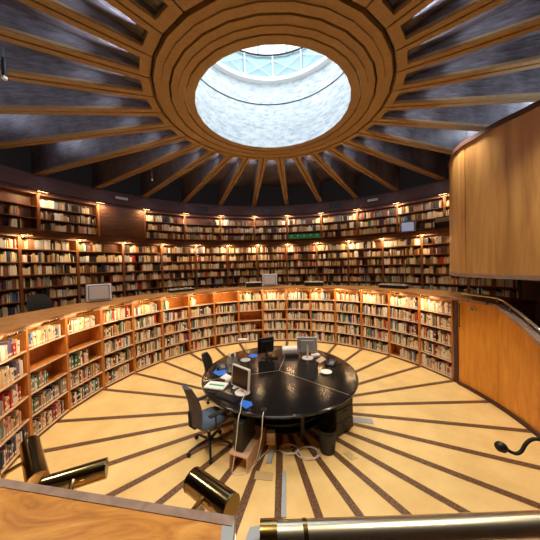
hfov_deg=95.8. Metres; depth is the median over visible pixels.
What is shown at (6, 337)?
lamp
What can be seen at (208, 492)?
lamp
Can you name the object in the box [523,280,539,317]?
wall
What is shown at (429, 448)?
floor
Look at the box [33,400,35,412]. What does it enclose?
book
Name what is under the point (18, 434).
book
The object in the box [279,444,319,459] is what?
cable coil
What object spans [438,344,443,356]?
book
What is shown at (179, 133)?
trim
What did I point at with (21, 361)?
book
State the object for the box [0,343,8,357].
book
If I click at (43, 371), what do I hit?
book
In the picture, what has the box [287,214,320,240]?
bookcase
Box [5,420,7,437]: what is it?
book
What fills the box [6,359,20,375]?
book
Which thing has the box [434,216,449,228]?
base cabinet
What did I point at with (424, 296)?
lamp
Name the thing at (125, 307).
book
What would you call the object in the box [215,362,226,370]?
desk phone
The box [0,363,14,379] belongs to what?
book
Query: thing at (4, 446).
book
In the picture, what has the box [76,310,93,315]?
lamp
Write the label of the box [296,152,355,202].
trim
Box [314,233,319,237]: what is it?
box
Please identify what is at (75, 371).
book
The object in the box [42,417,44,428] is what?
book
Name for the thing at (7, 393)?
book
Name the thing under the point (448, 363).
book
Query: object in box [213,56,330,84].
trim
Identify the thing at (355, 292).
bookcase
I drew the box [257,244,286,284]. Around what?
bookcase
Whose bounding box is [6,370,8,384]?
book
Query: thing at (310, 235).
box
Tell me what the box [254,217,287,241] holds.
bookcase
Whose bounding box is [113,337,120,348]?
book
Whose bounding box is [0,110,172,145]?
trim
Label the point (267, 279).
monitor
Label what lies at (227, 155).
trim
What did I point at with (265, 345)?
computer monitor
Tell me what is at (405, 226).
monitor
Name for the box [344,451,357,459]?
floor hatch
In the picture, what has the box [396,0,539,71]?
trim
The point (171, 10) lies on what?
trim
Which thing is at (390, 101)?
trim
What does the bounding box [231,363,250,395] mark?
computer monitor
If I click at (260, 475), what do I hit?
floor hatch
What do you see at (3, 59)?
ceiling spotlight
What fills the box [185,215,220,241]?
bookcase
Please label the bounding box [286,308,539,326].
floor
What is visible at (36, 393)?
book
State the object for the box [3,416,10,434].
book
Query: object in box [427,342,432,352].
book
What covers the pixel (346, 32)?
trim
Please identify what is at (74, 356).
book
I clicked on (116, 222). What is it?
wall
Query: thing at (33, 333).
book
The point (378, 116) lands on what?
trim
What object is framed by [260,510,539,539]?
brass rail
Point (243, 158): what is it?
trim
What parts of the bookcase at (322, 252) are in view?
panel, panel, shelf, panel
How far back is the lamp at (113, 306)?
5.99 m
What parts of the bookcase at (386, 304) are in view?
panel, shelf, shelf, panel, panel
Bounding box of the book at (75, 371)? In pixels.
[71,369,79,382]
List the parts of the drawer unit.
drawer, drawer, drawer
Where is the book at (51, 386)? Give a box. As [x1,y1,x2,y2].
[41,384,53,398]
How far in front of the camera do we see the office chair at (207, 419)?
3.72 m
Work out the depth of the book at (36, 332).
4.30 m
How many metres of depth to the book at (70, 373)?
5.06 m
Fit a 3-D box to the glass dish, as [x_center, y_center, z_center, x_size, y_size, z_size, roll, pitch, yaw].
[1.111,2.013,4.808,0.220,0.026,0.220,-1,1,2]
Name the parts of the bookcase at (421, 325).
panel, shelf, shelf, shelf, shelf, shelf, panel, panel, panel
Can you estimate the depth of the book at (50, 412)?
4.53 m
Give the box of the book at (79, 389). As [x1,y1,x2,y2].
[73,388,81,399]
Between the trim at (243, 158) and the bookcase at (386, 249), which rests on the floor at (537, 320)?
the bookcase at (386, 249)
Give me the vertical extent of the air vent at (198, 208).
0.260 m
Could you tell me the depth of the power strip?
3.65 m
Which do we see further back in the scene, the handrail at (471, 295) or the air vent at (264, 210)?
the air vent at (264, 210)
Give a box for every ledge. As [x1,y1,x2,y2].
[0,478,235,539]
[245,526,259,539]
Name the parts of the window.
roof light frame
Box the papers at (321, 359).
[316,356,325,363]
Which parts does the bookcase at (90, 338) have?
panel, panel, shelf, shelf, shelf, shelf, shelf, panel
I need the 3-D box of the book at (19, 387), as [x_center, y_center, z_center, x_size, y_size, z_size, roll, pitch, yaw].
[-4.100,1.980,3.875,0.207,0.221,0.039,-2,1,-18]
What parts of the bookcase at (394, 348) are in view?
panel, shelf, shelf, shelf, shelf, shelf, panel, panel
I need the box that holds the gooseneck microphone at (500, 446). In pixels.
[494,437,539,455]
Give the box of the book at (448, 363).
[447,362,451,374]
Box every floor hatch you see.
[254,471,273,480]
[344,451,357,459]
[353,417,373,423]
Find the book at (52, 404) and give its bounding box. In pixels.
[48,403,57,416]
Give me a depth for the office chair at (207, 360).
5.41 m
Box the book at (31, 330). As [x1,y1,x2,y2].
[31,330,41,343]
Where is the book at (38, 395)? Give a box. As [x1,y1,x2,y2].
[31,394,42,407]
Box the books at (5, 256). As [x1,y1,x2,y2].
[0,199,522,469]
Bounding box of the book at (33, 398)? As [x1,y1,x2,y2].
[31,397,37,411]
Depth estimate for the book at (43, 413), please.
4.41 m
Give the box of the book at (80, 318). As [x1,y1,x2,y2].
[74,317,82,328]
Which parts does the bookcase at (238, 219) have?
panel, shelf, shelf, shelf, panel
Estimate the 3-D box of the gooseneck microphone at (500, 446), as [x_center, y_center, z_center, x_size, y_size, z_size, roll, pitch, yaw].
[0.849,0.621,0.721,0.357,0.257,0.100,-1,1,2]
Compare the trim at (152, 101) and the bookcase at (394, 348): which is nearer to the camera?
the trim at (152, 101)
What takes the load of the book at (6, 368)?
on the bookcase at (23, 405)
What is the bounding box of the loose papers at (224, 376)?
[220,374,231,379]
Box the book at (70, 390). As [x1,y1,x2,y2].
[70,390,79,401]
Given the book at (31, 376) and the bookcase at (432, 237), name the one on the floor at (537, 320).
the bookcase at (432, 237)
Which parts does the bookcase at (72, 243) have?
panel, panel, shelf, shelf, shelf, shelf, shelf, panel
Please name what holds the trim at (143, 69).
attached to the wall at (306, 119)
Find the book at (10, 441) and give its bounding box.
[4,438,13,455]
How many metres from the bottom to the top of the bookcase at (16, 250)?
2.630 m
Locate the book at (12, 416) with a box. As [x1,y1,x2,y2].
[10,415,14,430]
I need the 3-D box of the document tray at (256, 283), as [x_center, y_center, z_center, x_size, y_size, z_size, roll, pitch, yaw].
[-0.655,0.576,9.874,0.660,0.205,0.290,-2,1,-9]
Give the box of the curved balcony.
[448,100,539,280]
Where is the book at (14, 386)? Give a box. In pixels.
[3,384,17,401]
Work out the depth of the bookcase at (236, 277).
12.38 m
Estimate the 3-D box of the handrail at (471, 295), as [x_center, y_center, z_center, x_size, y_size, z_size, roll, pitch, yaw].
[4.252,1.234,4.010,0.374,1.341,3.357,-1,1,13]
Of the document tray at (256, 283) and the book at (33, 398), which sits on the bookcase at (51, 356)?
the book at (33, 398)
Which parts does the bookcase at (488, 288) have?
panel, shelf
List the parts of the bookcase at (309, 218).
panel, shelf, shelf, shelf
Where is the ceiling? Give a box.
[0,0,539,205]
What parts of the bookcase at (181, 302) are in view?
panel, panel, shelf, shelf, panel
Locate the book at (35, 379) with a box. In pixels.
[34,378,36,389]
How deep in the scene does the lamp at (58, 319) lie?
4.29 m
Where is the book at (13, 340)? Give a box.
[12,339,17,353]
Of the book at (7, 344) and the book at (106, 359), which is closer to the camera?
the book at (7, 344)
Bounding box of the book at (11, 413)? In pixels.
[6,413,17,426]
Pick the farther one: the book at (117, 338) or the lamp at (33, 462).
the book at (117, 338)
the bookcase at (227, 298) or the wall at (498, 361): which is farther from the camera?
the bookcase at (227, 298)
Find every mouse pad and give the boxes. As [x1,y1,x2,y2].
[213,369,226,375]
[240,400,251,408]
[248,354,257,357]
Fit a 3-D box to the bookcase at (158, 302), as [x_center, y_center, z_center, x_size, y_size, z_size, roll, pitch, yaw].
[-3.658,1.861,7.188,0.310,1.980,0.896,-1,1,30]
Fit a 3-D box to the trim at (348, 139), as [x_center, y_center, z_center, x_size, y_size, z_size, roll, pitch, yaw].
[4.845,-3.514,7.650,6.700,0.294,1.843,-2,1,-30]
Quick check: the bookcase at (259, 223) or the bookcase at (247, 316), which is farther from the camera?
the bookcase at (259, 223)
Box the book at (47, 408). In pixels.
[43,407,54,419]
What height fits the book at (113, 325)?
0.273 m
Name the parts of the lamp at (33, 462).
arm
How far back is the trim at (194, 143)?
6.96 m
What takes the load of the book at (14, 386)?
on the bookcase at (23, 405)
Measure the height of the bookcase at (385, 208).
1.550 m
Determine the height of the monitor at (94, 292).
0.478 m
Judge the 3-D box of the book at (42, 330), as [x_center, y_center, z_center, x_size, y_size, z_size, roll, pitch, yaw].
[-4.187,1.201,4.405,0.164,0.242,0.035,-2,1,-6]
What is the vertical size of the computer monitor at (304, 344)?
0.480 m
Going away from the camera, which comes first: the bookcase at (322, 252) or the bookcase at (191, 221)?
the bookcase at (322, 252)
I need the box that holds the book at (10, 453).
[9,445,11,460]
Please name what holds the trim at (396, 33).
attached to the wall at (306, 119)
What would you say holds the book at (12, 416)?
on the bookcase at (23, 405)
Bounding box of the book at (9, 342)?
[0,341,11,356]
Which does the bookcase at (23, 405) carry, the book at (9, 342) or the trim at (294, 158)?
the book at (9, 342)
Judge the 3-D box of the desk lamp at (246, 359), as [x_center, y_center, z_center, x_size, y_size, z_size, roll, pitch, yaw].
[-0.590,1.811,5.550,0.270,0.485,0.220,-1,1,2]
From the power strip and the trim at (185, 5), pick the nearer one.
the trim at (185, 5)
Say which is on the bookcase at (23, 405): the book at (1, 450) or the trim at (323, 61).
the book at (1, 450)
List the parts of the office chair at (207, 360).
backrest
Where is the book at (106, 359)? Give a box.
[105,358,107,368]
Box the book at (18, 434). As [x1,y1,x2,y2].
[16,433,19,451]
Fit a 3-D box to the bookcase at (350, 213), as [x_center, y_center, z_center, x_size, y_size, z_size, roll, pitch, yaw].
[3.720,-2.285,13.130,1.853,1.550,0.360,-1,1,24]
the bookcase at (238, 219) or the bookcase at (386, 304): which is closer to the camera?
the bookcase at (386, 304)
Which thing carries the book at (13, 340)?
on the bookcase at (23, 405)
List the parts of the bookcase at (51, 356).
panel, panel, shelf, shelf, shelf, shelf, shelf, panel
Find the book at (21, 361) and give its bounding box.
[20,360,22,375]
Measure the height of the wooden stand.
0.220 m
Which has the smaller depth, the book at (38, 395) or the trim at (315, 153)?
the book at (38, 395)
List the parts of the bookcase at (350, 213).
panel, panel, shelf, shelf, shelf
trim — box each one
[0,0,150,76]
[0,34,152,95]
[0,74,160,111]
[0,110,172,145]
[0,124,185,174]
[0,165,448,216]
[0,285,538,337]
[35,0,161,55]
[39,134,200,188]
[97,143,215,196]
[118,0,182,32]
[145,150,230,201]
[149,0,396,157]
[175,0,202,10]
[184,154,246,204]
[201,72,343,104]
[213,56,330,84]
[220,157,262,205]
[254,158,286,205]
[280,156,319,204]
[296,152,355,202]
[312,147,395,197]
[328,140,442,190]
[343,130,451,179]
[353,0,370,6]
[358,119,482,151]
[367,0,421,27]
[372,98,539,128]
[383,63,539,106]
[386,0,492,49]
[393,24,539,90]
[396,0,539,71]
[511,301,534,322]
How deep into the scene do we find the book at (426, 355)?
6.62 m
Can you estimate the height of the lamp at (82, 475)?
0.086 m
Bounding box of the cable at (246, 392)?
[232,392,266,474]
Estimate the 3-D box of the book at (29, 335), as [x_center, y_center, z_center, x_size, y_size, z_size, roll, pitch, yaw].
[-4.179,1.207,4.143,0.192,0.240,0.078,-2,1,-6]
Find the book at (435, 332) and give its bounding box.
[434,331,437,340]
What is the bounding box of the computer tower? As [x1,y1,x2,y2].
[233,415,254,452]
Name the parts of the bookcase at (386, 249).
panel, panel, shelf, shelf, shelf, shelf, panel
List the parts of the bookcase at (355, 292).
panel, shelf, panel, panel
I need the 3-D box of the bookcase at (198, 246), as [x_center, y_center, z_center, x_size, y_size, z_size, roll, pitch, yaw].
[-2.820,0.118,11.863,1.480,2.630,0.340,-2,1,-23]
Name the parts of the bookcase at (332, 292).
panel, panel, panel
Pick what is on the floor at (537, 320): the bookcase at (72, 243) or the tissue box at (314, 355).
the bookcase at (72, 243)
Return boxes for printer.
[282,345,298,355]
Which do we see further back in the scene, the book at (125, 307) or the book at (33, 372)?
the book at (125, 307)
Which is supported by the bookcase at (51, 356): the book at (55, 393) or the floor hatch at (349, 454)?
the book at (55, 393)
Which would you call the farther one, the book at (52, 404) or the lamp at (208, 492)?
the book at (52, 404)
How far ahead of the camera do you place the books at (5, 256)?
8.97 m
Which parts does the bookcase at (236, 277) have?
panel, panel, panel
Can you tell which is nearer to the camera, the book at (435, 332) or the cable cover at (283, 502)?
the cable cover at (283, 502)
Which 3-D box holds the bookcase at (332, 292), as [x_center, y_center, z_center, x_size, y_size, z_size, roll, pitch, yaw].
[1.983,1.681,9.017,0.896,1.980,0.310,-1,1,24]
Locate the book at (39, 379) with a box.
[34,374,40,387]
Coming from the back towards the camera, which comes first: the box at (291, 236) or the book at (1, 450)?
the box at (291, 236)
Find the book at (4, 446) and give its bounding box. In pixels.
[0,444,7,464]
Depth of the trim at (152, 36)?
3.11 m
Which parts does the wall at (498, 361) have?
post, wood panel, skirting, wood panel, wood panel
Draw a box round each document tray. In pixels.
[168,287,193,292]
[246,281,261,286]
[305,281,323,285]
[378,283,407,288]
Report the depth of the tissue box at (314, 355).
5.63 m
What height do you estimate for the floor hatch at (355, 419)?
0.004 m
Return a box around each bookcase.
[0,185,38,230]
[0,233,22,312]
[0,329,30,474]
[19,235,79,312]
[27,317,69,436]
[38,193,98,235]
[66,309,103,411]
[77,240,124,302]
[101,303,134,388]
[123,242,162,296]
[133,298,163,372]
[145,211,184,240]
[162,244,196,291]
[162,295,189,361]
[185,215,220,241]
[189,293,215,352]
[196,245,227,288]
[214,291,239,346]
[220,217,254,241]
[227,245,257,286]
[238,290,262,343]
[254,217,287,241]
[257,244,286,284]
[262,289,286,340]
[286,289,310,340]
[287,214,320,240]
[287,243,316,284]
[310,289,335,344]
[316,241,348,285]
[321,211,356,238]
[335,290,361,348]
[348,239,382,285]
[357,205,396,236]
[361,291,389,355]
[382,235,421,288]
[389,294,419,365]
[397,196,444,232]
[419,297,458,380]
[422,232,468,292]
[444,195,448,215]
[469,277,522,292]
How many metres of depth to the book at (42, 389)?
4.55 m
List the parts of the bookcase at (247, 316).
panel, shelf, shelf, panel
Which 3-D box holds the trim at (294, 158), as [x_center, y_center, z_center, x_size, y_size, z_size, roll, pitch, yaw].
[1.185,-3.475,10.293,1.843,0.294,6.700,-1,1,12]
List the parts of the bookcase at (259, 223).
panel, shelf, shelf, shelf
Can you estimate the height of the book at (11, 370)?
0.182 m
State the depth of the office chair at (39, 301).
5.94 m
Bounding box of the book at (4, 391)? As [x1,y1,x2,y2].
[0,389,12,407]
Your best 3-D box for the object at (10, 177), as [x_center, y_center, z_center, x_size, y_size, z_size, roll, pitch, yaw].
[0.055,-3.098,4.868,18.672,0.600,18.627,-1,1,2]
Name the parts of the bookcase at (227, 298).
panel, shelf, shelf, panel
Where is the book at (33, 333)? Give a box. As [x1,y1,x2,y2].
[28,332,34,346]
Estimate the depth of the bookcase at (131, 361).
6.47 m
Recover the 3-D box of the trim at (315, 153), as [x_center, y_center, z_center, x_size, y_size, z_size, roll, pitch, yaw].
[3.296,-3.509,9.361,1.843,0.294,6.700,-1,1,36]
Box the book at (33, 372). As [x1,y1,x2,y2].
[30,371,41,386]
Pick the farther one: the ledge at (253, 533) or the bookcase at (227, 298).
the bookcase at (227, 298)
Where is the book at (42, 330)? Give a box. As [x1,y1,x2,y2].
[39,329,43,342]
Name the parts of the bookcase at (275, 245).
panel, panel, panel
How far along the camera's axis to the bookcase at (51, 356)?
4.79 m
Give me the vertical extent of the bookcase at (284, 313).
1.980 m
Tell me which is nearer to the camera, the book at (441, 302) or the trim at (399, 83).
the trim at (399, 83)
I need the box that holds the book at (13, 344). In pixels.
[12,343,15,355]
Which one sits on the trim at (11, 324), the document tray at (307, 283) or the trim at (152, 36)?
the document tray at (307, 283)
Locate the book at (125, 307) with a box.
[121,306,127,316]
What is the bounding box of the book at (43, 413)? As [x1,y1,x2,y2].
[36,411,45,425]
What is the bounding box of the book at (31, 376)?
[30,375,33,390]
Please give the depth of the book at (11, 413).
3.81 m
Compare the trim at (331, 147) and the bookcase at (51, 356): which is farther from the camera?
the trim at (331, 147)
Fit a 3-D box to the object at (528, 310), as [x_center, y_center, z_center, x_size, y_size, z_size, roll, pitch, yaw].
[-0.276,1.126,7.023,10.560,0.685,6.333,-2,1,-12]
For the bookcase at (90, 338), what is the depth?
5.71 m
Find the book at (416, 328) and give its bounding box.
[414,327,417,334]
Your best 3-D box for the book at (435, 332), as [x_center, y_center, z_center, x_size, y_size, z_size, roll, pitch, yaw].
[4.361,1.711,6.340,0.197,0.229,0.052,-2,1,-18]
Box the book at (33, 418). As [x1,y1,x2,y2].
[32,417,40,431]
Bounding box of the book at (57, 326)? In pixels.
[50,324,60,336]
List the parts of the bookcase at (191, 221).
panel, shelf, shelf, shelf, panel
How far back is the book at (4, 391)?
3.69 m
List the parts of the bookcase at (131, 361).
panel, panel, shelf, shelf, shelf, shelf, shelf, panel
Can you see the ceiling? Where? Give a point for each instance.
(14, 14)
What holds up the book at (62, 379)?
on the bookcase at (51, 356)
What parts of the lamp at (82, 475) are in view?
arm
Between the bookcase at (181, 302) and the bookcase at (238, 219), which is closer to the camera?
the bookcase at (181, 302)
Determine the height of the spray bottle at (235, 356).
0.300 m
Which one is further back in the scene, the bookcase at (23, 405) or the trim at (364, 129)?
the trim at (364, 129)
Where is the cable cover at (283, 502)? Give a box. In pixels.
[281,471,285,517]
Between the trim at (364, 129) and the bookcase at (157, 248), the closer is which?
the trim at (364, 129)
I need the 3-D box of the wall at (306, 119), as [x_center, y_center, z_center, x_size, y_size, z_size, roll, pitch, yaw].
[0.028,-4.147,4.846,3.740,1.900,3.740,-1,1,2]
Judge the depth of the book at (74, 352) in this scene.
5.30 m
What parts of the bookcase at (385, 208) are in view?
panel, panel, shelf, shelf, shelf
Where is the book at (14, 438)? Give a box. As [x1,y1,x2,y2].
[11,437,15,454]
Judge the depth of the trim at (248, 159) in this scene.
8.59 m
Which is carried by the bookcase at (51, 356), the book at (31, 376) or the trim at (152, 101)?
the book at (31, 376)
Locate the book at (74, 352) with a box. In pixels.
[73,351,81,364]
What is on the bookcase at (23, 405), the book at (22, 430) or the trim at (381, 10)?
the book at (22, 430)
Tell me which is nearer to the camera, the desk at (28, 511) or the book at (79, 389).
the desk at (28, 511)
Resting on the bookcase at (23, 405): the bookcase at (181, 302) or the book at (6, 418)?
the book at (6, 418)
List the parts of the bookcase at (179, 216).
panel, shelf, shelf, shelf, panel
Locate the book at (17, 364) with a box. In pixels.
[16,363,19,377]
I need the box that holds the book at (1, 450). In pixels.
[0,450,5,465]
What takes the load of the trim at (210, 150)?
attached to the wall at (306, 119)
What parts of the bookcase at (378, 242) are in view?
panel, panel, shelf, shelf, shelf, panel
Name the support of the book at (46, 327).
on the bookcase at (51, 356)
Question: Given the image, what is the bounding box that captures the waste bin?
[317,421,336,455]
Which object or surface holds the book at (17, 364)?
on the bookcase at (23, 405)
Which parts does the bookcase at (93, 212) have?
panel, panel, panel, shelf, shelf, shelf, panel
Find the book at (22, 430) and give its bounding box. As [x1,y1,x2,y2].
[20,429,25,439]
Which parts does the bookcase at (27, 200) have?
panel, shelf, shelf, shelf, panel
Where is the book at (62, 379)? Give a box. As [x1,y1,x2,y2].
[57,378,64,392]
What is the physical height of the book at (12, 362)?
0.261 m
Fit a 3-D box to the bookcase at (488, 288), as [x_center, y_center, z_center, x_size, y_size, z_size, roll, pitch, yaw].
[7.162,-0.049,7.647,0.340,2.630,1.480,-2,1,-21]
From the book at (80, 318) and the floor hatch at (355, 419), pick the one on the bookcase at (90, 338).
the book at (80, 318)
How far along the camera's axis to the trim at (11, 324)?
5.94 m
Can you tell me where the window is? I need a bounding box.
[220,45,324,76]
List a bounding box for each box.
[289,234,294,238]
[301,233,307,237]
[307,233,313,237]
[311,353,320,357]
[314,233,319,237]
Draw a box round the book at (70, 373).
[70,373,71,387]
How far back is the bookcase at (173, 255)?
11.18 m
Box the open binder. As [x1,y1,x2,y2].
[204,381,228,390]
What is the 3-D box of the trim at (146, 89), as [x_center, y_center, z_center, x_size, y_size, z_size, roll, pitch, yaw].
[-5.223,-3.165,3.134,6.700,0.294,1.843,-2,1,-18]
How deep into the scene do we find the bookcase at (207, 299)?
8.67 m
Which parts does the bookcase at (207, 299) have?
panel, shelf, shelf, panel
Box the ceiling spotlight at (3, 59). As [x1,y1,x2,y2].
[0,48,7,80]
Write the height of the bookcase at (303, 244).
2.630 m
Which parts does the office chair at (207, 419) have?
backrest, leg, leg, leg, seat, leg, leg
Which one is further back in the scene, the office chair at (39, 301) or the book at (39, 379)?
the office chair at (39, 301)
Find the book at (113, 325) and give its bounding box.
[109,324,115,334]
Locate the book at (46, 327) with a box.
[37,325,49,340]
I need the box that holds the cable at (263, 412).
[256,412,293,460]
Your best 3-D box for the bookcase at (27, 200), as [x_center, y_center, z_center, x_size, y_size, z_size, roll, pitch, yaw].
[-8.494,-1.862,7.651,0.360,1.550,1.853,-1,1,18]
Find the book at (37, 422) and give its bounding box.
[36,421,38,433]
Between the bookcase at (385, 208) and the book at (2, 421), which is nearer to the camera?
the book at (2, 421)
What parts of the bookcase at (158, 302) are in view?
panel, panel, shelf, shelf, shelf, shelf, shelf, panel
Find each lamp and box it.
[0,435,49,483]
[1,330,24,340]
[39,457,108,489]
[40,318,59,325]
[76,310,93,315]
[108,304,123,307]
[183,466,239,515]
[238,338,249,361]
[414,294,429,297]
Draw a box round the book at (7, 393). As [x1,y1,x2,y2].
[0,392,9,407]
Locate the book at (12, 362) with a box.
[2,362,16,378]
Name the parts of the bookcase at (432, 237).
panel, panel, shelf, shelf, panel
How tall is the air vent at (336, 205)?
0.260 m
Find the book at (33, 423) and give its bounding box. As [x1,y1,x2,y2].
[32,422,35,434]
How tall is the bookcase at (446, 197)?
1.550 m
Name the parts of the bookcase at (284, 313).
panel, panel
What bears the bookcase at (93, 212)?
on the floor at (6, 230)
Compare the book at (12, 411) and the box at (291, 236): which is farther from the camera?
the box at (291, 236)
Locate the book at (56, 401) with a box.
[53,400,60,415]
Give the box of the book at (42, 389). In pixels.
[39,389,51,401]
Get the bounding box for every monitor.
[86,283,111,301]
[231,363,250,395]
[258,336,273,358]
[262,274,276,285]
[297,337,316,359]
[400,220,415,232]
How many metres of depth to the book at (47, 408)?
4.61 m
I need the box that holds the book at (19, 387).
[18,386,20,400]
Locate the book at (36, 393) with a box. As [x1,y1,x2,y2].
[33,392,44,406]
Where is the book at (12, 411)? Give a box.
[8,410,18,425]
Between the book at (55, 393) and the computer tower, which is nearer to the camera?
the computer tower
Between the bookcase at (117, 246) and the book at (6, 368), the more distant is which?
the bookcase at (117, 246)
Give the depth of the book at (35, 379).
4.23 m
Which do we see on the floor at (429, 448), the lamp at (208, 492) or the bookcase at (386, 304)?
the bookcase at (386, 304)
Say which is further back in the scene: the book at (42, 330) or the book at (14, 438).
the book at (42, 330)
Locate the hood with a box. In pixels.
[19,436,48,481]
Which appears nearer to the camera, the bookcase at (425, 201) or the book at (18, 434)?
the book at (18, 434)
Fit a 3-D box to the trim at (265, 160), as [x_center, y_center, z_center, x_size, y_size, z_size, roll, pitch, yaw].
[0.031,-3.448,10.412,1.843,0.294,6.700,-1,1,0]
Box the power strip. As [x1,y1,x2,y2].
[266,449,273,463]
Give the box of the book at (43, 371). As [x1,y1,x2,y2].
[42,370,45,383]
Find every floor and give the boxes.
[0,227,449,245]
[4,341,539,539]
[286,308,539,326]
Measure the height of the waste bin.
0.371 m
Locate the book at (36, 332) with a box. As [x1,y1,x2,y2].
[30,331,38,344]
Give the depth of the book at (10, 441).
3.70 m
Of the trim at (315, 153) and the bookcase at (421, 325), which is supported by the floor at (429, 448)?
the bookcase at (421, 325)
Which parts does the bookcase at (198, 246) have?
panel, panel, shelf, panel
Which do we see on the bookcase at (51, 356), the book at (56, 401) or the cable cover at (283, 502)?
the book at (56, 401)
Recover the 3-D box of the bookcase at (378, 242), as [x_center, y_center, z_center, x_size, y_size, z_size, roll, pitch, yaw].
[4.389,-0.050,11.149,1.480,2.630,0.340,-1,1,34]
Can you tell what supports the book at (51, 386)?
on the bookcase at (51, 356)
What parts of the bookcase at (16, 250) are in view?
panel, panel, shelf, panel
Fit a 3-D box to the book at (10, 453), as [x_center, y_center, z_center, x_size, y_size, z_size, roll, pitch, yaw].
[-3.980,2.750,3.640,0.169,0.207,0.038,-2,1,-18]
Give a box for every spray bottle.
[227,352,232,372]
[233,353,236,362]
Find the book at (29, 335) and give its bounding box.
[28,333,31,347]
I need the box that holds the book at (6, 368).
[0,366,9,382]
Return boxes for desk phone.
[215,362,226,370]
[324,357,335,366]
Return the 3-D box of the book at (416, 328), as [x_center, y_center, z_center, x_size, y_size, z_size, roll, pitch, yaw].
[4.159,1.723,6.889,0.194,0.193,0.047,-2,1,-30]
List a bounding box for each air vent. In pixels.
[196,206,207,211]
[261,208,271,212]
[330,203,340,208]
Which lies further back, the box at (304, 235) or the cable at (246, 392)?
the box at (304, 235)
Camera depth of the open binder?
4.33 m
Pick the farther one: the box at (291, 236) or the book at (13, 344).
the box at (291, 236)
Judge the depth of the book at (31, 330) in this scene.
4.37 m
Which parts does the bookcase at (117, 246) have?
panel, panel, shelf, shelf, shelf, shelf, panel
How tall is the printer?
0.158 m
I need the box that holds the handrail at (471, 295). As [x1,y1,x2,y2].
[461,293,539,330]
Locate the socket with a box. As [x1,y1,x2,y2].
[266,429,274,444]
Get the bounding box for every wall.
[97,204,145,238]
[185,60,360,146]
[454,300,539,437]
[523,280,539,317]
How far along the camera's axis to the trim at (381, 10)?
3.00 m
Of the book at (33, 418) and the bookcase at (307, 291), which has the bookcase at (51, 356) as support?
the book at (33, 418)
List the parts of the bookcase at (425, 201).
panel, shelf, shelf, panel, shelf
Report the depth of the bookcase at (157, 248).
10.21 m
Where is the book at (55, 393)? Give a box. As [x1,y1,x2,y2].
[54,386,56,398]
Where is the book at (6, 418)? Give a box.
[4,417,8,435]
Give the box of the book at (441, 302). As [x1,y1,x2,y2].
[440,301,446,312]
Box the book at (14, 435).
[12,434,17,453]
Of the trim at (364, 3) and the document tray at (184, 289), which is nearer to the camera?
the trim at (364, 3)
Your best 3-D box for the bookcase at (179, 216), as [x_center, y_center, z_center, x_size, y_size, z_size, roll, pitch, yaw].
[-5.236,-2.038,12.165,1.854,1.550,0.360,-2,1,-36]
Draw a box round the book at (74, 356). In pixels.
[69,355,76,366]
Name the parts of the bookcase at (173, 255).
panel, panel, shelf, panel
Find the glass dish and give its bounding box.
[321,369,331,373]
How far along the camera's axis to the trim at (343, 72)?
6.41 m
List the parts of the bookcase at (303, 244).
panel, panel, panel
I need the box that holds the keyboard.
[215,391,239,402]
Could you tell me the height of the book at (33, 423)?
0.225 m
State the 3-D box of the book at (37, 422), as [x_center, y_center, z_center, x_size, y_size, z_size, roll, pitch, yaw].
[-4.142,2.747,4.240,0.197,0.197,0.037,-2,1,-6]
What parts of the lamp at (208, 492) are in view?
arm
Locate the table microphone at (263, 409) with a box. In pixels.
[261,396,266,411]
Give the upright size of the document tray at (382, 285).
0.145 m
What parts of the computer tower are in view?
panel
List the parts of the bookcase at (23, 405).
shelf, shelf, shelf, shelf, shelf, panel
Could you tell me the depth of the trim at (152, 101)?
4.74 m
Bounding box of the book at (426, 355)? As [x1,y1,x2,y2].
[424,353,429,364]
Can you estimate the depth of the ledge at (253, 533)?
0.60 m
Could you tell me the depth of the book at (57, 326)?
4.79 m
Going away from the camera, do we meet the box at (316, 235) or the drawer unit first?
the drawer unit
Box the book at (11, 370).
[10,369,13,381]
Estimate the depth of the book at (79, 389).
5.29 m
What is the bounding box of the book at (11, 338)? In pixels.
[0,338,12,355]
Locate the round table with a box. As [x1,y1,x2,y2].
[202,346,358,442]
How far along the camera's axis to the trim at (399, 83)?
3.97 m
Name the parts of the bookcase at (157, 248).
panel, shelf, shelf, panel, shelf, panel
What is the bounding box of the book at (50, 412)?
[46,410,51,422]
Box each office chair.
[27,294,51,311]
[182,384,231,463]
[201,352,212,403]
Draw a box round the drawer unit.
[317,396,352,435]
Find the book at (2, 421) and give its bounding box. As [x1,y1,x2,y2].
[0,418,5,438]
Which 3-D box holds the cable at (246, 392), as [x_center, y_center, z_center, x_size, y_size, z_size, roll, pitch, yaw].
[-0.311,2.447,3.709,0.391,0.787,0.775,-1,1,19]
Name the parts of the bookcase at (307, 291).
panel, panel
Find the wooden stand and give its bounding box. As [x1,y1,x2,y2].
[229,425,265,473]
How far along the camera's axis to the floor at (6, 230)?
9.97 m

